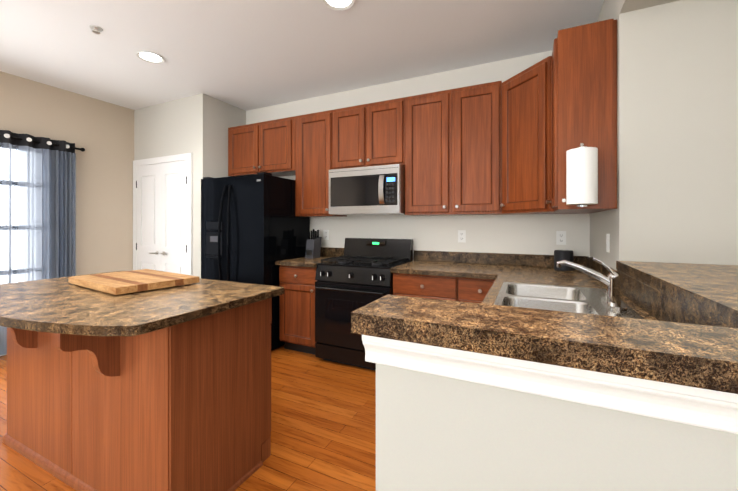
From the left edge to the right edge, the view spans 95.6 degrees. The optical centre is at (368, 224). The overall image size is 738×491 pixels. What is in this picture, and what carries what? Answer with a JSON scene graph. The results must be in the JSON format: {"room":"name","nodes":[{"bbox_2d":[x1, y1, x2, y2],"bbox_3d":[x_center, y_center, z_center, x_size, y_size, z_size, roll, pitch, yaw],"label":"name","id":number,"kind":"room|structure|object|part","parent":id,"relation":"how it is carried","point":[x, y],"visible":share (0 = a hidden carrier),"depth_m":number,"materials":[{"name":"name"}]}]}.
{"room":"kitchen","nodes":[
{"label":"kitchen","id":0,"kind":"room"},
{"bbox_2d":[0,71,133,275],"bbox_3d":[-4.545,-0.110,1.450,0.140,2.780,6.550,0,0,26],"label":"wall","id":1,"kind":"structure","parent":0,"point":[100,132],"depth_m":3.95,"materials":[{"name":"beige paint"}]},
{"bbox_2d":[0,142,59,283],"bbox_3d":[-4.129,0.080,2.276,0.160,2.000,3.400,0,0,26],"label":"window","id":2,"kind":"structure","parent":1,"relation":"in","point":[14,173],"depth_m":3.44,"materials":[{"name":"white glass"}]},
{"bbox_2d":[0,130,84,354],"bbox_3d":[-4.039,0.170,2.165,0.153,2.160,3.677,0,0,26],"label":"curtain","id":3,"kind":"object","parent":1,"relation":"hanging from","point":[44,189],"visible":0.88,"depth_m":3.47,"materials":[{"name":"blue fabric"}]},
{"bbox_3d":[-4.065,-0.855,2.178,0.095,0.044,3.677,0,0,26],"label":"curtain rod rail","id":4,"kind":"part","parent":3,"relation":"part of","materials":[{"name":"black metal"}]},
{"bbox_2d":[0,345,375,490],"bbox_3d":[-0.636,1.330,0.053,8.700,0.100,7.600,0,0,26],"label":"floor","id":5,"kind":"structure","parent":0,"point":[323,425],"depth_m":2.04,"materials":[{"name":"brown wood"}]},
{"bbox_2d":[3,298,271,490],"bbox_3d":[-1.380,0.832,1.829,1.510,0.895,0.816,0,0,26],"label":"kitchen island","id":6,"kind":"object","parent":5,"relation":"on","point":[185,406],"visible":0.71,"depth_m":1.55,"materials":[{"name":"brown wood"}]},
{"bbox_2d":[0,271,283,335],"bbox_3d":[-1.382,0.367,1.784,1.580,0.035,0.960,0,0,26],"label":"island countertop","id":7,"kind":"structure","parent":6,"relation":"on","point":[61,305],"depth_m":1.47,"materials":[{"name":"stone"}]},
{"bbox_2d":[69,269,198,294],"bbox_3d":[-1.386,0.328,1.974,0.640,0.043,0.420,0,0,33],"label":"cutting board","id":8,"kind":"object","parent":7,"relation":"on","point":[122,282],"visible":1,"depth_m":1.87,"materials":[{"name":"brown wood"}]},
{"bbox_2d":[201,172,309,350],"bbox_3d":[-1.278,0.383,3.743,0.890,1.795,0.835,0,0,26],"label":"refrigerator","id":9,"kind":"object","parent":5,"relation":"on","point":[254,228],"visible":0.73,"depth_m":3.41,"materials":[{"name":"black metal"}]},
{"bbox_2d":[279,265,316,354],"bbox_3d":[-0.580,0.843,3.543,0.460,0.875,0.649,0,0,26],"label":"base cabinet","id":10,"kind":"object","parent":5,"relation":"on","point":[297,315],"visible":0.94,"depth_m":3.29,"materials":[{"name":"brown wood"}]},
{"bbox_2d":[315,238,412,370],"bbox_3d":[-0.046,0.713,3.236,0.756,1.135,0.687,0,0,26],"label":"range","id":11,"kind":"object","parent":5,"relation":"on","point":[357,275],"visible":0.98,"depth_m":3.05,"materials":[{"name":"black metal"}]},
{"bbox_2d":[393,273,457,300],"bbox_3d":[0.568,0.843,2.995,0.545,0.875,0.649,0,0,26],"label":"base cabinet","id":12,"kind":"object","parent":5,"relation":"on","point":[430,287],"visible":0.27,"depth_m":2.72,"materials":[{"name":"brown wood"}]},
{"bbox_2d":[458,277,494,302],"bbox_3d":[0.972,0.843,2.802,0.340,0.875,0.649,0,0,26],"label":"base cabinet","id":13,"kind":"object","parent":5,"relation":"on","point":[473,290],"visible":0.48,"depth_m":2.56,"materials":[{"name":"brown wood"}]},
{"bbox_3d":[1.013,0.842,1.824,0.649,0.875,2.378,0,0,26],"label":"base cabinet","id":14,"kind":"object","parent":5,"relation":"on","visible":0},
{"bbox_2d":[275,247,343,267],"bbox_3d":[-0.587,0.333,3.544,0.478,0.145,0.653,0,0,26],"label":"countertop","id":15,"kind":"structure","parent":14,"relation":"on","point":[326,252],"depth_m":3.51,"materials":[{"name":"stone"}]},
{"bbox_2d":[305,229,321,258],"bbox_3d":[-0.614,0.206,3.693,0.100,0.316,0.171,0,0,26],"label":"knife block","id":16,"kind":"object","parent":15,"relation":"on","point":[313,246],"visible":1,"depth_m":3.65,"materials":[{"name":"grey plastic"}]},
{"bbox_2d":[390,250,502,277],"bbox_3d":[0.691,0.333,2.931,0.828,0.145,0.657,0,0,26],"label":"countertop","id":17,"kind":"structure","parent":14,"relation":"on","point":[433,263],"depth_m":3.07,"materials":[{"name":"stone"}]},
{"bbox_2d":[471,253,657,320],"bbox_3d":[0.999,0.332,1.829,0.678,0.145,2.381,0,0,26],"label":"countertop","id":18,"kind":"structure","parent":14,"relation":"on","point":[499,268],"depth_m":2.46,"materials":[{"name":"stone"}]},
{"bbox_2d":[554,250,572,270],"bbox_3d":[1.571,0.284,2.700,0.136,0.159,0.136,0,0,26],"label":"speaker","id":19,"kind":"object","parent":18,"relation":"on","point":[561,255],"visible":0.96,"depth_m":2.65},
{"bbox_2d":[494,282,643,318],"bbox_3d":[0.915,0.456,1.617,0.544,0.190,0.844,0,0,26],"label":"double-bowl sink","id":20,"kind":"object","parent":18,"relation":"in","point":[585,300],"visible":0.21,"depth_m":1.67,"materials":[{"name":"metal"}]},
{"bbox_2d":[556,256,626,310],"bbox_3d":[1.013,0.252,1.548,0.258,0.217,0.234,0,0,26],"label":"chrome faucet","id":21,"kind":"object","parent":18,"relation":"on","point":[612,298],"visible":1,"depth_m":1.50,"materials":[{"name":"silver metal"}]},
{"bbox_2d":[134,93,245,277],"bbox_3d":[-2.313,-0.110,4.451,1.300,2.780,0.790,0,0,26],"label":"wall","id":22,"kind":"structure","parent":0,"point":[197,126],"depth_m":3.98,"materials":[{"name":"paint"}]},
{"bbox_2d":[133,153,191,274],"bbox_3d":[-2.572,0.223,4.101,1.125,2.115,0.061,0,0,26],"label":"double pantry door","id":23,"kind":"structure","parent":22,"relation":"in","point":[162,213],"depth_m":4.09,"materials":[{"name":"white wood"}]},
{"bbox_2d":[0,0,603,110],"bbox_3d":[-0.636,-1.550,0.053,8.700,0.100,7.600,0,0,26],"label":"ceiling","id":24,"kind":"structure","parent":0,"point":[246,55],"depth_m":2.75,"materials":[{"name":"paint"}]},
{"bbox_2d":[89,25,102,33],"bbox_3d":[-2.080,-1.483,2.550,0.080,0.034,0.080,0,0,26],"label":"detector","id":25,"kind":"object","parent":24,"relation":"attached to","point":[96,29],"visible":1,"depth_m":2.54,"materials":[{"name":"white plastic"}]},
{"bbox_2d":[136,51,163,63],"bbox_3d":[-1.950,-1.494,2.986,0.210,0.012,0.210,0,0,26],"label":"recessed light","id":26,"kind":"object","parent":24,"relation":"in","point":[150,57],"visible":0.94,"depth_m":2.99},
{"bbox_2d":[323,0,354,9],"bbox_3d":[-0.200,-1.494,2.216,0.210,0.012,0.210,0,0,26],"label":"recessed light","id":27,"kind":"object","parent":24,"relation":"in","point":[337,4],"visible":0.94,"depth_m":2.27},
{"bbox_2d":[246,50,589,260],"bbox_3d":[0.132,-0.110,3.643,3.810,2.780,0.140,0,0,26],"label":"wall","id":28,"kind":"structure","parent":0,"point":[523,234],"depth_m":3.26,"materials":[{"name":"paint"}]},
{"bbox_2d":[228,116,294,176],"bbox_3d":[-1.222,-0.897,4.016,1.024,0.595,0.349,0,0,26],"label":"upper cabinet","id":29,"kind":"object","parent":28,"relation":"attached to","point":[265,146],"visible":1,"depth_m":3.87,"materials":[{"name":"brown wood"}]},
{"bbox_2d":[295,110,346,216],"bbox_3d":[-0.540,-0.643,3.691,0.479,1.103,0.349,0,0,26],"label":"upper cabinet","id":30,"kind":"object","parent":28,"relation":"attached to","point":[313,149],"visible":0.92,"depth_m":3.57,"materials":[{"name":"brown wood"}]},
{"bbox_2d":[323,230,328,239],"bbox_3d":[-0.496,0.115,3.860,0.072,0.116,0.008,0,0,26],"label":"electrical outlet","id":31,"kind":"object","parent":28,"relation":"attached to","point":[325,234],"visible":1,"depth_m":3.86,"materials":[{"name":"white plastic"}]},
{"bbox_2d":[333,97,404,168],"bbox_3d":[0.032,-0.880,3.417,0.786,0.630,0.349,0,0,26],"label":"upper cabinet","id":32,"kind":"object","parent":28,"relation":"attached to","point":[369,134],"visible":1,"depth_m":3.27,"materials":[{"name":"brown wood"}]},
{"bbox_2d":[329,164,404,214],"bbox_3d":[0.016,-0.330,3.366,0.760,0.450,0.455,0,0,26],"label":"microwave","id":33,"kind":"object","parent":32,"relation":"attached to","point":[374,190],"visible":0.98,"depth_m":3.17,"materials":[{"name":"silver metal"}]},
{"bbox_2d":[405,89,452,215],"bbox_3d":[0.585,-0.643,3.153,0.435,1.103,0.349,0,0,26],"label":"upper cabinet","id":34,"kind":"object","parent":28,"relation":"attached to","point":[428,154],"visible":0.98,"depth_m":3.02,"materials":[{"name":"brown wood"}]},
{"bbox_2d":[458,230,465,242],"bbox_3d":[0.888,0.111,3.199,0.072,0.116,0.008,0,0,26],"label":"electrical outlet","id":35,"kind":"object","parent":28,"relation":"attached to","point":[461,235],"visible":1,"depth_m":3.19,"materials":[{"name":"white plastic"}]},
{"bbox_2d":[452,81,503,214],"bbox_3d":[0.967,-0.643,2.970,0.409,1.103,0.349,0,0,26],"label":"upper cabinet","id":36,"kind":"object","parent":28,"relation":"attached to","point":[476,149],"visible":1,"depth_m":2.85,"materials":[{"name":"brown wood"}]},
{"bbox_2d":[500,56,600,214],"bbox_3d":[1.384,-0.633,2.616,0.662,1.083,0.628,0,0,26],"label":"upper cabinet","id":37,"kind":"object","parent":28,"relation":"attached to","point":[526,141],"visible":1,"depth_m":2.50,"materials":[{"name":"brown wood"}]},
{"bbox_2d":[556,231,565,244],"bbox_3d":[1.634,0.112,2.842,0.072,0.116,0.008,0,0,26],"label":"electrical outlet","id":38,"kind":"object","parent":28,"relation":"attached to","point":[560,237],"visible":1,"depth_m":2.84,"materials":[{"name":"white plastic"}]},
{"bbox_2d":[376,363,737,490],"bbox_3d":[0.380,0.764,0.672,0.750,1.032,0.125,0,0,26],"label":"wall","id":39,"kind":"structure","parent":0,"point":[437,433],"depth_m":0.62,"materials":[{"name":"paint"}]},
{"bbox_2d":[350,261,737,393],"bbox_3d":[1.007,0.281,1.148,1.560,0.163,1.603,0,0,26],"label":"bar","id":40,"kind":"object","parent":39,"relation":"on","point":[689,337],"visible":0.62,"depth_m":0.67,"materials":[{"name":"stone"}]},
{"bbox_2d":[362,335,737,433],"bbox_3d":[0.435,0.284,0.646,0.919,0.072,0.173,0,0,26],"label":"crown molding","id":41,"kind":"structure","parent":39,"relation":"attached to","point":[706,408],"depth_m":0.60,"materials":[{"name":"white wood"}]},
{"bbox_2d":[590,0,737,270],"bbox_3d":[3.010,-0.110,1.536,3.200,2.780,1.460,0,0,26],"label":"wall","id":42,"kind":"structure","parent":0,"point":[677,131],"depth_m":1.75,"materials":[{"name":"paint"}]},
{"bbox_2d":[546,18,616,210],"bbox_3d":[1.318,-0.629,2.109,0.344,1.073,0.345,0,0,26],"label":"upper cabinet","id":43,"kind":"object","parent":42,"relation":"attached to","point":[584,84],"visible":0.94,"depth_m":1.95,"materials":[{"name":"brown wood"}]},
{"bbox_2d":[562,143,597,207],"bbox_3d":[1.191,-0.281,1.888,0.166,0.361,0.158,0,0,26],"label":"paper towel","id":44,"kind":"object","parent":43,"relation":"attached to","point":[582,175],"visible":1,"depth_m":1.82,"materials":[{"name":"white paper"}]},
{"bbox_2d":[606,234,609,252],"bbox_3d":[1.505,0.115,2.111,0.010,0.116,0.072,0,0,26],"label":"light switch","id":45,"kind":"object","parent":42,"relation":"attached to","point":[607,242],"visible":0.96,"depth_m":2.08,"materials":[{"name":"white plastic"}]}
]}

